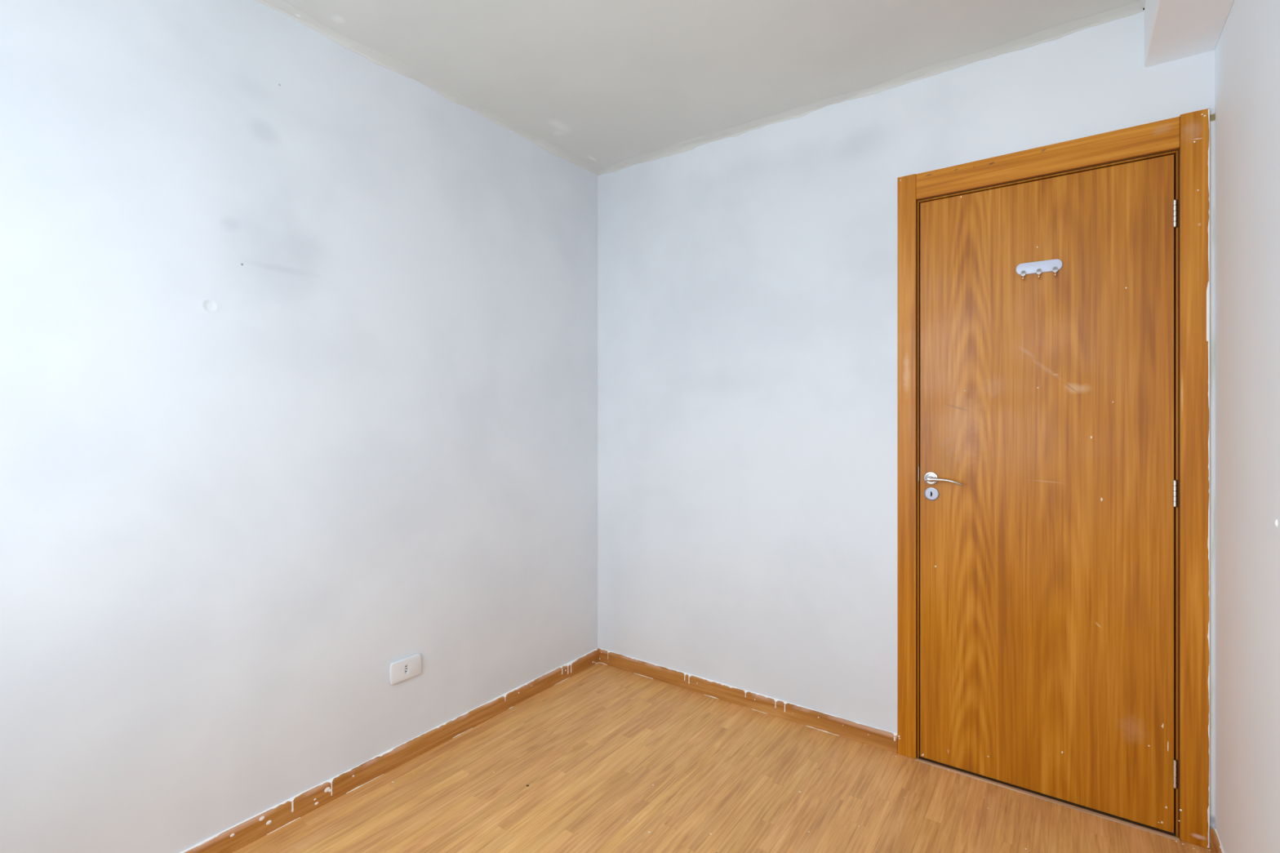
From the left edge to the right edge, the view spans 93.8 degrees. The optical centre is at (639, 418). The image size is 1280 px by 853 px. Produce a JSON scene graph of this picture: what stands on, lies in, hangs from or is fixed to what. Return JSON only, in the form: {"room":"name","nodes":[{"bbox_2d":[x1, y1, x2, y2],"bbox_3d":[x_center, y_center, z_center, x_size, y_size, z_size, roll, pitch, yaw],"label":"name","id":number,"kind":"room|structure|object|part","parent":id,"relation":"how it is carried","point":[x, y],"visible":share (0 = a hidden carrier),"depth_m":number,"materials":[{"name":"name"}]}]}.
{"room":"empty bedroom","nodes":[
{"label":"empty bedroom","id":0,"kind":"room"},
{"bbox_2d":[0,0,598,852],"bbox_3d":[-1.162,-0.064,1.972,0.120,2.708,3.070,0,0,36],"label":"wall","id":1,"kind":"structure","parent":0,"point":[298,337],"depth_m":1.84,"materials":[{"name":"white paint"}]},
{"bbox_2d":[179,648,599,852],"bbox_3d":[-1.072,1.254,1.981,0.017,0.072,2.950,0,0,36],"label":"baseboard","id":2,"kind":"structure","parent":1,"relation":"attached to","point":[238,836],"depth_m":2.14,"materials":[{"name":"brown wood"}]},
{"bbox_2d":[389,653,422,684],"bbox_3d":[-0.880,0.942,2.251,0.014,0.080,0.131,0,0,36],"label":"wall socket","id":3,"kind":"object","parent":1,"relation":"attached to","point":[401,670],"visible":1,"depth_m":2.24,"materials":[{"name":"white plastic"}]},
{"bbox_2d":[256,0,599,174],"bbox_3d":[-1.055,-1.286,1.968,0.059,0.021,2.950,0,0,36],"label":"trim","id":4,"kind":"structure","parent":1,"relation":"attached to","point":[377,57],"depth_m":2.25,"materials":[{"name":"white paint"}]},
{"bbox_2d":[283,0,1141,169],"bbox_3d":[-0.106,-1.357,1.291,2.390,0.120,2.950,0,0,36],"label":"ceiling","id":5,"kind":"structure","parent":0,"point":[606,82],"depth_m":2.11,"materials":[{"name":"white paint"}]},
{"bbox_2d":[1142,0,1234,67],"bbox_3d":[0.798,-1.201,0.645,0.168,0.192,2.950,0,0,36],"label":"beam","id":6,"kind":"structure","parent":5,"relation":"attached to","point":[1175,29],"depth_m":1.70,"materials":[{"name":"white paint"}]},
{"bbox_2d":[232,662,1210,852],"bbox_3d":[-0.106,1.340,1.291,2.630,0.102,3.190,0,0,36],"label":"floor","id":7,"kind":"structure","parent":0,"point":[611,759],"depth_m":2.05,"materials":[{"name":"laminate"}]},
{"bbox_2d":[599,10,1214,831],"bbox_3d":[0.786,-0.064,2.540,2.630,2.708,0.120,0,0,36],"label":"wall","id":8,"kind":"structure","parent":0,"point":[748,281],"depth_m":2.58,"materials":[{"name":"white paint"}]},
{"bbox_2d":[597,175,599,648],"bbox_3d":[-0.220,-0.029,3.181,0.011,2.520,0.002,0,0,-9],"label":"trim","id":9,"kind":"structure","parent":8,"relation":"attached to","point":[597,175],"depth_m":3.18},
{"bbox_2d":[598,648,897,753],"bbox_3d":[0.388,1.254,2.740,1.484,0.072,0.017,0,0,36],"label":"baseboard","id":10,"kind":"structure","parent":8,"relation":"attached to","point":[826,722],"depth_m":2.64,"materials":[{"name":"brown wood"}]},
{"bbox_2d":[598,0,1145,175],"bbox_3d":[0.668,-1.287,2.514,2.228,0.020,0.058,0,0,36],"label":"trim","id":11,"kind":"structure","parent":8,"relation":"attached to","point":[1056,32],"depth_m":2.27,"materials":[{"name":"white paint"}]},
{"bbox_2d":[897,107,1209,848],"bbox_3d":[1.372,0.178,2.085,0.884,2.228,0.178,0,0,36],"label":"door","id":12,"kind":"structure","parent":8,"relation":"in","point":[1053,432],"depth_m":2.02,"materials":[{"name":"orange wood"}]},
{"bbox_3d":[1.020,0.182,2.290,0.066,2.216,0.014,0,0,36],"label":"casing","id":13,"kind":"part","parent":12,"relation":"part of","materials":[{"name":"orange wood"}]},
{"bbox_3d":[1.065,0.210,2.282,0.001,0.056,0.027,0,0,36],"label":"strike plate","id":14,"kind":"part","parent":12,"relation":"part of","materials":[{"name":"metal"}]},
{"bbox_3d":[1.090,0.226,2.244,0.049,0.049,0.008,0,0,36],"label":"handle","id":15,"kind":"part","parent":12,"relation":"part of","materials":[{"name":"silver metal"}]},
{"bbox_3d":[1.113,0.228,2.191,0.121,0.026,0.049,0,0,36],"label":"lever","id":16,"kind":"part","parent":12,"relation":"part of","materials":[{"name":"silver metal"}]},
{"bbox_2d":[1015,258,1062,279],"bbox_3d":[1.357,-0.506,2.039,0.132,0.061,0.030,0,0,36],"label":"hook rack","id":17,"kind":"object","parent":12,"relation":"attached to","point":[1050,265],"visible":1,"depth_m":2.04,"materials":[{"name":"white plastic"}]},
{"bbox_3d":[1.681,0.181,1.817,0.066,2.220,0.014,0,0,36],"label":"casing","id":18,"kind":"part","parent":12,"relation":"part of","materials":[{"name":"orange wood"}]},
{"bbox_2d":[1209,112,1215,826],"bbox_3d":[1.716,0.153,1.797,0.013,2.134,0.008,0,0,36],"label":"trim","id":19,"kind":"structure","parent":8,"relation":"attached to","point":[1212,116],"depth_m":1.79,"materials":[{"name":"brown wood"}]},
{"bbox_2d":[1214,0,1279,852],"bbox_3d":[0.878,-0.064,0.513,0.124,2.708,3.070,0,0,36],"label":"wall","id":20,"kind":"structure","parent":0,"point":[1247,48],"depth_m":1.47,"materials":[{"name":"white paint"}]},
{"bbox_2d":[1208,827,1224,852],"bbox_3d":[0.854,1.254,0.593,0.017,0.072,2.932,0,0,36],"label":"baseboard","id":21,"kind":"structure","parent":20,"relation":"attached to","point":[1215,846],"depth_m":1.75,"materials":[{"name":"brown wood"}]}
]}

